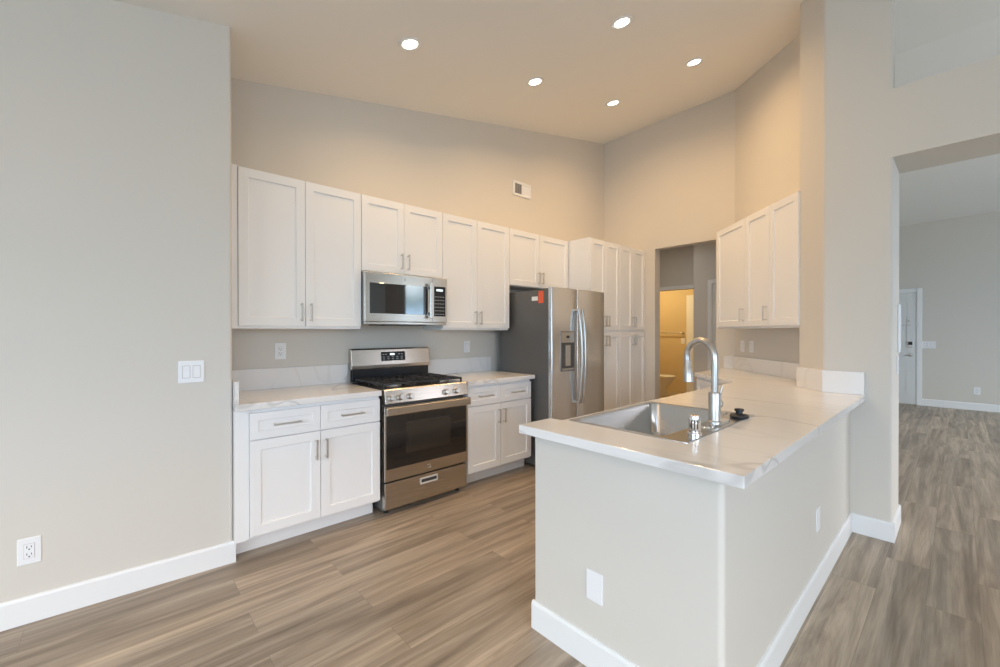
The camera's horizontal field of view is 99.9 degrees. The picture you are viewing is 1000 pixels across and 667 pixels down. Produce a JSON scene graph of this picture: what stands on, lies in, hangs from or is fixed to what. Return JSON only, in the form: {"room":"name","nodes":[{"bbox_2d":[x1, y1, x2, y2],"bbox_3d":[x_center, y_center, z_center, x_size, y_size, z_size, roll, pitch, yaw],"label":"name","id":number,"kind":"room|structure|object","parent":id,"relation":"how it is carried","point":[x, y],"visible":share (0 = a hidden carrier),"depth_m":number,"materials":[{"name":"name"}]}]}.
{"room":"kitchen","nodes":[
{"label":"kitchen","id":0,"kind":"room"},
{"bbox_2d":[0,0,232,602],"bbox_3d":[-3.172,-0.232,1.393,3.795,3.117,0.665,0,0,-42],"label":"wall","id":1,"kind":"structure","parent":0,"point":[116,201],"depth_m":2.09,"materials":[{"name":"white paint"}]},
{"bbox_2d":[17,535,41,565],"bbox_3d":[-2.157,0.996,1.925,0.076,0.120,0.009,0,0,-39],"label":"wall outlet","id":2,"kind":"object","parent":1,"relation":"attached to","point":[29,550],"visible":1,"depth_m":1.92,"materials":[{"name":"white plastic"}]},
{"bbox_2d":[24,543,34,558],"bbox_3d":[-2.155,0.996,1.923,0.032,0.066,0.002,0,0,-39],"label":"receptacle","id":3,"kind":"object","parent":2,"relation":"attached to","point":[29,548],"depth_m":1.92,"materials":[{"name":"white plastic"}]},
{"bbox_2d":[0,540,235,631],"bbox_3d":[-2.968,1.266,1.260,3.712,0.122,0.016,0,0,-39],"label":"baseboard","id":4,"kind":"structure","parent":1,"relation":"attached to","point":[14,613],"depth_m":2.09,"materials":[{"name":"white paint"}]},
{"bbox_2d":[178,360,203,382],"bbox_3d":[-1.691,0.210,2.303,0.116,0.120,0.011,0,0,-39],"label":"light switch","id":5,"kind":"object","parent":1,"relation":"attached to","point":[188,371],"visible":1,"depth_m":2.30,"materials":[{"name":"white plastic"}]},
{"bbox_2d":[231,78,603,383],"bbox_3d":[-0.273,-0.716,4.461,4.897,4.056,0.120,0,0,-42],"label":"wall","id":6,"kind":"structure","parent":0,"point":[459,167],"depth_m":3.86,"materials":[{"name":"white paint"}]},
{"bbox_2d":[275,343,285,359],"bbox_3d":[-1.637,0.132,3.131,0.078,0.122,0.009,0,0,-42],"label":"wall outlet","id":7,"kind":"object","parent":6,"relation":"attached to","point":[280,348],"visible":1,"depth_m":3.13,"materials":[{"name":"white plastic"}]},
{"bbox_2d":[278,347,282,355],"bbox_3d":[-1.635,0.132,3.129,0.032,0.066,0.002,0,0,-42],"label":"receptacle","id":8,"kind":"object","parent":7,"relation":"attached to","point":[280,349],"depth_m":3.13,"materials":[{"name":"grey plastic"}]},
{"bbox_2d":[232,364,347,390],"bbox_3d":[-1.588,0.329,3.167,0.887,0.150,0.020,0,0,-42],"label":"backsplash","id":9,"kind":"structure","parent":6,"relation":"attached to","point":[265,378],"depth_m":3.16,"materials":[{"name":"white stone"}]},
{"bbox_2d":[231,163,360,328],"bbox_3d":[-1.487,-0.553,3.025,0.890,1.040,0.362,0,0,-42],"label":"upper cabinet","id":10,"kind":"object","parent":6,"relation":"attached to","point":[296,244],"visible":0.95,"depth_m":2.90,"materials":[{"name":"white paint"}]},
{"bbox_2d":[361,194,441,278],"bbox_3d":[-0.881,-0.779,3.578,0.748,0.594,0.362,0,0,-42],"label":"upper cabinet","id":11,"kind":"object","parent":6,"relation":"attached to","point":[396,238],"visible":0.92,"depth_m":3.44,"materials":[{"name":"white paint"}]},
{"bbox_2d":[361,271,446,325],"bbox_3d":[-0.858,-0.272,3.553,0.754,0.411,0.429,0,0,-42],"label":"microwave","id":12,"kind":"object","parent":11,"relation":"attached to","point":[387,299],"visible":0.97,"depth_m":3.39,"materials":[{"name":"grey metal"}]},
{"bbox_2d":[428,356,490,373],"bbox_3d":[-0.401,0.324,4.251,0.806,0.150,0.020,0,0,-42],"label":"backsplash","id":13,"kind":"structure","parent":6,"relation":"attached to","point":[472,364],"depth_m":4.23,"materials":[{"name":"white stone"}]},
{"bbox_2d":[423,213,508,329],"bbox_3d":[-0.301,-0.556,4.107,0.817,1.046,0.362,0,0,-42],"label":"upper cabinet","id":14,"kind":"object","parent":6,"relation":"attached to","point":[475,254],"visible":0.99,"depth_m":3.96,"materials":[{"name":"white paint"}]},
{"bbox_2d":[464,341,469,352],"bbox_3d":[-0.338,0.134,4.316,0.075,0.120,0.010,0,0,-42],"label":"light switch","id":15,"kind":"object","parent":6,"relation":"attached to","point":[466,343],"visible":1,"depth_m":4.31,"materials":[{"name":"white plastic"}]},
{"bbox_2d":[513,180,530,199],"bbox_3d":[0.255,-1.658,4.851,0.290,0.169,0.010,0,0,-42],"label":"air vent","id":16,"kind":"object","parent":6,"relation":"in","point":[520,189],"visible":1,"depth_m":4.85,"materials":[{"name":"white paint"}]},
{"bbox_2d":[509,228,567,290],"bbox_3d":[0.351,-0.788,4.702,0.946,0.587,0.362,0,0,-42],"label":"upper cabinet","id":17,"kind":"object","parent":6,"relation":"attached to","point":[536,262],"visible":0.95,"depth_m":4.56,"materials":[{"name":"white paint"}]},
{"bbox_2d":[0,392,999,666],"bbox_3d":[2.143,1.340,3.214,14.190,0.050,10.150,0,0,-42],"label":"floor","id":18,"kind":"structure","parent":0,"point":[446,579],"depth_m":2.11,"materials":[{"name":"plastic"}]},
{"bbox_2d":[232,396,379,553],"bbox_3d":[-1.380,0.881,2.915,0.890,0.875,0.658,0,0,-42],"label":"base cabinet","id":19,"kind":"object","parent":18,"relation":"on","point":[297,470],"visible":0.97,"depth_m":2.66,"materials":[{"name":"white paint"}]},
{"bbox_2d":[232,364,381,411],"bbox_3d":[-1.383,0.349,2.927,0.908,0.188,0.651,0,0,-42],"label":"countertop","id":20,"kind":"structure","parent":19,"relation":"on","point":[252,389],"depth_m":2.98,"materials":[{"name":"white stone"}]},
{"bbox_2d":[349,347,470,512],"bbox_3d":[-0.744,0.721,3.467,0.748,1.190,0.675,0,0,-42],"label":"gas range","id":21,"kind":"object","parent":18,"relation":"on","point":[423,414],"visible":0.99,"depth_m":3.28,"materials":[{"name":"grey metal"}]},
{"bbox_2d":[352,380,460,391],"bbox_3d":[-0.749,0.412,3.472,0.744,0.020,0.528,0,0,-42],"label":"cooktop","id":22,"kind":"object","parent":21,"relation":"in","point":[364,384],"depth_m":3.30,"materials":[{"name":"black metal"}]},
{"bbox_2d":[463,379,530,482],"bbox_3d":[-0.169,0.876,4.020,0.805,0.875,0.658,0,0,-42],"label":"base cabinet","id":23,"kind":"object","parent":18,"relation":"on","point":[496,411],"visible":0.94,"depth_m":3.77,"materials":[{"name":"white paint"}]},
{"bbox_2d":[428,356,534,385],"bbox_3d":[-0.183,0.343,4.023,0.821,0.188,0.651,0,0,-42],"label":"countertop","id":24,"kind":"structure","parent":23,"relation":"on","point":[472,370],"depth_m":4.09,"materials":[{"name":"white stone"}]},
{"bbox_2d":[500,287,603,464],"bbox_3d":[0.588,0.434,4.451,0.863,1.745,0.812,0,0,-42],"label":"refrigerator","id":25,"kind":"object","parent":18,"relation":"on","point":[555,335],"visible":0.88,"depth_m":4.12,"materials":[{"name":"grey metal"}]},
{"bbox_2d":[568,237,619,410],"bbox_3d":[1.038,0.112,5.126,0.601,2.392,0.667,0,0,-42],"label":"pantry cabinet","id":26,"kind":"object","parent":18,"relation":"on","point":[593,264],"visible":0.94,"depth_m":4.91,"materials":[{"name":"white paint"}]},
{"bbox_2d":[618,245,644,406],"bbox_3d":[1.483,0.110,5.532,0.600,2.392,0.667,0,0,-42],"label":"pantry cabinet","id":27,"kind":"object","parent":18,"relation":"on","point":[632,261],"visible":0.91,"depth_m":5.30,"materials":[{"name":"white paint"}]},
{"bbox_2d":[660,374,675,396],"bbox_3d":[3.301,0.909,8.728,0.440,0.765,0.685,0,0,-42],"label":"toilet","id":28,"kind":"object","parent":18,"relation":"on","point":[666,380],"visible":0.34,"depth_m":8.55,"materials":[{"name":"white ceramic"}]},
{"bbox_2d":[697,377,722,389],"bbox_3d":[2.172,0.825,3.808,0.830,0.775,1.986,0,0,3],"label":"base cabinet","id":29,"kind":"object","parent":18,"relation":"on","point":[702,383],"visible":0.02,"depth_m":4.10,"materials":[{"name":"white paint"}]},
{"bbox_2d":[519,356,864,488],"bbox_3d":[1.630,0.346,3.004,3.796,0.188,1.403,0,0,-42],"label":"countertop","id":30,"kind":"structure","parent":29,"relation":"on","point":[791,404],"depth_m":1.86,"materials":[{"name":"white stone"}]},
{"bbox_2d":[569,401,754,442],"bbox_3d":[0.791,0.499,2.024,0.775,0.193,0.560,0,0,-42],"label":"sink","id":31,"kind":"object","parent":30,"relation":"in","point":[666,421],"visible":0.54,"depth_m":2.29,"materials":[{"name":"silver metal"}]},
{"bbox_2d":[729,408,748,418],"bbox_3d":[1.145,0.381,2.011,0.082,0.043,0.082,0,0,-42],"label":"stopper","id":32,"kind":"object","parent":31,"relation":"on","point":[739,414],"visible":1,"depth_m":1.99,"materials":[{"name":"black rubber"}]},
{"bbox_2d":[687,414,701,436],"bbox_3d":[0.776,0.364,1.674,0.055,0.081,0.055,0,0,-42],"label":"air gap","id":33,"kind":"object","parent":30,"relation":"on","point":[694,419],"visible":1,"depth_m":1.66,"materials":[{"name":"silver metal"}]},
{"bbox_2d":[683,337,729,428],"bbox_3d":[0.913,0.210,1.926,0.250,0.386,0.198,0,0,-42],"label":"faucet","id":34,"kind":"object","parent":30,"relation":"on","point":[715,403],"visible":0.98,"depth_m":1.87,"materials":[{"name":"silver metal"}]},
{"bbox_2d":[112,0,999,225],"bbox_3d":[2.130,-2.049,3.211,14.130,2.202,10.120,0,0,-42],"label":"ceiling","id":35,"kind":"structure","parent":0,"point":[475,60],"depth_m":3.37,"materials":[{"name":"white paint"}]},
{"bbox_2d":[398,37,421,50],"bbox_3d":[-0.613,-1.969,2.862,0.157,0.037,0.159,0,0,-37],"label":"recessed light","id":36,"kind":"object","parent":35,"relation":"in","point":[409,43],"visible":1,"depth_m":2.86,"materials":[{"name":"white paint"}]},
{"bbox_2d":[526,77,543,86],"bbox_3d":[0.311,-2.224,3.716,0.157,0.037,0.159,0,0,-37],"label":"recessed light","id":37,"kind":"object","parent":35,"relation":"in","point":[536,81],"visible":1,"depth_m":3.71,"materials":[{"name":"white paint"}]},
{"bbox_2d":[605,100,620,106],"bbox_3d":[1.212,-2.467,4.502,0.157,0.037,0.159,0,0,-37],"label":"recessed light","id":38,"kind":"object","parent":35,"relation":"in","point":[613,102],"visible":1,"depth_m":4.50,"materials":[{"name":"white paint"}]},
{"bbox_2d":[610,15,632,29],"bbox_3d":[0.874,-2.228,3.014,0.157,0.037,0.159,0,0,-37],"label":"recessed light","id":39,"kind":"object","parent":35,"relation":"in","point":[622,22],"visible":1,"depth_m":3.01,"materials":[{"name":"white paint"}]},
{"bbox_2d":[685,57,703,66],"bbox_3d":[1.774,-2.475,3.837,0.157,0.037,0.159,0,0,-37],"label":"recessed light","id":40,"kind":"object","parent":35,"relation":"in","point":[695,61],"visible":1,"depth_m":3.83,"materials":[{"name":"white paint"}]},
{"bbox_2d":[604,90,734,401],"bbox_3d":[2.138,-0.740,5.355,0.130,4.092,1.830,0,0,-42],"label":"wall","id":41,"kind":"structure","parent":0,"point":[669,183],"depth_m":5.29,"materials":[{"name":"white paint"}]},
{"bbox_2d":[660,289,692,392],"bbox_3d":[3.319,-0.107,8.311,2.090,2.800,3.400,0,0,-42],"label":"wall","id":42,"kind":"structure","parent":0,"point":[673,304],"depth_m":9.19,"materials":[{"name":"beige paint"}]},
{"bbox_2d":[686,295,692,392],"bbox_3d":[4.057,0.240,8.887,0.024,2.100,0.215,0,0,-42],"label":"trim","id":43,"kind":"structure","parent":42,"relation":"attached to","point":[689,307],"depth_m":8.91,"materials":[{"name":"white paint"}]},
{"bbox_2d":[660,245,693,291],"bbox_3d":[2.406,-0.104,7.680,0.110,2.800,2.700,0,0,-42],"label":"wall","id":44,"kind":"structure","parent":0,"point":[676,264],"depth_m":6.99,"materials":[{"name":"white paint"}]},
{"bbox_2d":[535,412,849,666],"bbox_3d":[1.252,0.881,2.350,2.237,0.876,0.792,0,0,-42],"label":"wall","id":45,"kind":"structure","parent":0,"point":[696,572],"depth_m":1.57,"materials":[{"name":"white paint"}]},
{"bbox_2d":[531,599,638,666],"bbox_3d":[0.423,1.262,1.593,0.016,0.122,0.818,0,0,-42],"label":"baseboard","id":46,"kind":"structure","parent":45,"relation":"attached to","point":[580,645],"depth_m":1.72,"materials":[{"name":"white paint"}]},
{"bbox_2d":[586,568,602,605],"bbox_3d":[0.372,0.996,1.652,0.006,0.120,0.075,0,0,-42],"label":"blank cover plate","id":47,"kind":"object","parent":45,"relation":"attached to","point":[594,580],"visible":1,"depth_m":1.65,"materials":[{"name":"white plastic"}]},
{"bbox_2d":[756,513,851,666],"bbox_3d":[1.520,1.259,2.051,2.227,0.122,0.016,0,0,-42],"label":"baseboard","id":48,"kind":"structure","parent":45,"relation":"attached to","point":[774,655],"depth_m":1.93,"materials":[{"name":"white paint"}]},
{"bbox_2d":[816,505,819,532],"bbox_3d":[1.635,0.954,2.159,0.075,0.120,0.006,0,0,-42],"label":"blank cover plate","id":49,"kind":"object","parent":45,"relation":"attached to","point":[818,507],"visible":1,"depth_m":2.15,"materials":[{"name":"white plastic"}]},
{"bbox_2d":[693,242,715,390],"bbox_3d":[3.419,-0.099,6.236,0.560,2.800,0.840,0,0,-42],"label":"wall","id":50,"kind":"structure","parent":0,"point":[704,254],"depth_m":6.26,"materials":[{"name":"white paint"}]},
{"bbox_2d":[660,285,693,377],"bbox_3d":[2.911,0.254,7.035,0.016,2.090,0.775,0,0,-42],"label":"door frame","id":51,"kind":"structure","parent":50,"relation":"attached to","point":[682,286],"depth_m":6.84,"materials":[{"name":"white paint"}]},
{"bbox_2d":[708,279,715,369],"bbox_3d":[3.254,0.257,5.992,0.016,2.092,0.560,0,0,-42],"label":"trim","id":52,"kind":"structure","parent":50,"relation":"attached to","point":[710,282],"depth_m":6.17,"materials":[{"name":"white paint"}]},
{"bbox_2d":[712,284,715,346],"bbox_3d":[3.275,0.282,5.970,0.014,2.018,0.496,0,0,-42],"label":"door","id":53,"kind":"structure","parent":50,"relation":"in","point":[713,285],"depth_m":6.12,"materials":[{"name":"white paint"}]},
{"bbox_2d":[735,34,799,362],"bbox_3d":[2.665,-0.734,3.927,0.127,4.091,1.679,0,0,3],"label":"wall","id":54,"kind":"structure","parent":0,"point":[767,104],"depth_m":4.06,"materials":[{"name":"white paint"}]},
{"bbox_2d":[724,356,732,368],"bbox_3d":[2.588,0.323,4.754,0.020,0.142,0.099,0,0,-42],"label":"backsplash","id":55,"kind":"structure","parent":54,"relation":"attached to","point":[728,360],"depth_m":4.75,"materials":[{"name":"white stone"}]},
{"bbox_2d":[740,341,744,351],"bbox_3d":[2.625,0.137,4.551,0.010,0.120,0.075,0,0,3],"label":"light switch","id":56,"kind":"object","parent":54,"relation":"attached to","point":[742,343],"visible":1,"depth_m":4.54,"materials":[{"name":"white plastic"}]},
{"bbox_2d":[749,341,753,352],"bbox_3d":[2.617,0.138,4.374,0.010,0.120,0.075,0,0,3],"label":"light switch","id":57,"kind":"object","parent":54,"relation":"attached to","point":[751,343],"visible":1,"depth_m":4.37,"materials":[{"name":"white plastic"}]},
{"bbox_2d":[717,191,799,328],"bbox_3d":[2.412,-0.564,3.800,0.360,1.032,1.329,0,0,3],"label":"upper cabinet","id":58,"kind":"object","parent":54,"relation":"attached to","point":[758,255],"visible":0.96,"depth_m":3.63,"materials":[{"name":"white paint"}]},
{"bbox_2d":[733,356,798,378],"bbox_3d":[2.590,0.327,3.922,0.020,0.142,1.589,0,0,3],"label":"backsplash","id":59,"kind":"structure","parent":54,"relation":"attached to","point":[769,367],"depth_m":4.08,"materials":[{"name":"white stone"}]},
{"bbox_2d":[799,0,999,542],"bbox_3d":[3.909,-0.659,1.378,0.434,3.961,4.867,0,0,-42],"label":"wall","id":60,"kind":"structure","parent":0,"point":[859,131],"depth_m":2.75,"materials":[{"name":"white paint"}]},
{"bbox_2d":[796,367,821,391],"bbox_3d":[2.238,0.327,3.032,0.020,0.150,0.270,0,0,3],"label":"backsplash","id":61,"kind":"structure","parent":60,"relation":"attached to","point":[808,378],"depth_m":3.02,"materials":[{"name":"white stone"}]},
{"bbox_2d":[822,370,864,394],"bbox_3d":[2.305,0.327,2.822,0.020,0.150,0.219,0,0,-42],"label":"backsplash","id":62,"kind":"structure","parent":60,"relation":"attached to","point":[845,382],"depth_m":2.81,"materials":[{"name":"white stone"}]},
{"bbox_2d":[891,504,900,539],"bbox_3d":[2.635,1.255,2.792,0.422,0.122,0.016,0,0,-42],"label":"baseboard","id":63,"kind":"object","parent":60,"relation":"attached to","point":[897,517],"visible":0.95,"depth_m":2.78,"materials":[{"name":"white paint"}]},
{"bbox_2d":[897,356,898,373],"bbox_3d":[2.701,0.216,2.849,0.075,0.120,0.010,0,0,-42],"label":"light switch","id":64,"kind":"object","parent":60,"relation":"attached to","point":[898,356],"visible":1,"depth_m":2.84,"materials":[{"name":"white plastic"}]},
{"bbox_2d":[897,304,900,352],"bbox_3d":[2.746,-0.034,2.888,0.090,0.330,0.012,0,0,-42],"label":"wall panel","id":65,"kind":"object","parent":60,"relation":"attached to","point":[899,305],"visible":1,"depth_m":2.86,"materials":[{"name":"white plastic"}]},
{"bbox_2d":[899,211,999,404],"bbox_3d":[8.613,-0.404,6.508,0.120,3.401,6.200,0,0,-42],"label":"wall","id":66,"kind":"structure","parent":0,"point":[955,262],"depth_m":7.23,"materials":[{"name":"white paint"}]},
{"bbox_2d":[899,293,915,403],"bbox_3d":[7.209,0.271,7.913,0.061,2.018,0.891,0,0,-42],"label":"door","id":67,"kind":"structure","parent":66,"relation":"in","point":[907,356],"depth_m":7.67,"materials":[{"name":"white paint"}]},
{"bbox_2d":[899,288,921,404],"bbox_3d":[7.226,0.237,7.928,0.018,2.108,1.045,0,0,-42],"label":"trim","id":68,"kind":"structure","parent":66,"relation":"attached to","point":[918,291],"depth_m":7.57,"materials":[{"name":"white paint"}]},
{"bbox_2d":[922,341,935,348],"bbox_3d":[7.638,0.203,7.482,0.010,0.125,0.170,0,0,-42],"label":"light switch","id":69,"kind":"object","parent":66,"relation":"attached to","point":[925,344],"visible":1,"depth_m":7.48,"materials":[{"name":"white plastic"}]},
{"bbox_2d":[922,399,999,412],"bbox_3d":[9.085,1.238,5.902,0.016,0.122,4.460,0,0,-42],"label":"baseboard","id":70,"kind":"structure","parent":66,"relation":"attached to","point":[925,402],"depth_m":7.19,"materials":[{"name":"white paint"}]},
{"bbox_2d":[973,387,980,394],"bbox_3d":[8.023,0.968,7.066,0.009,0.122,0.078,0,0,-42],"label":"wall outlet","id":71,"kind":"object","parent":66,"relation":"attached to","point":[976,390],"visible":1,"depth_m":7.06,"materials":[{"name":"white plastic"}]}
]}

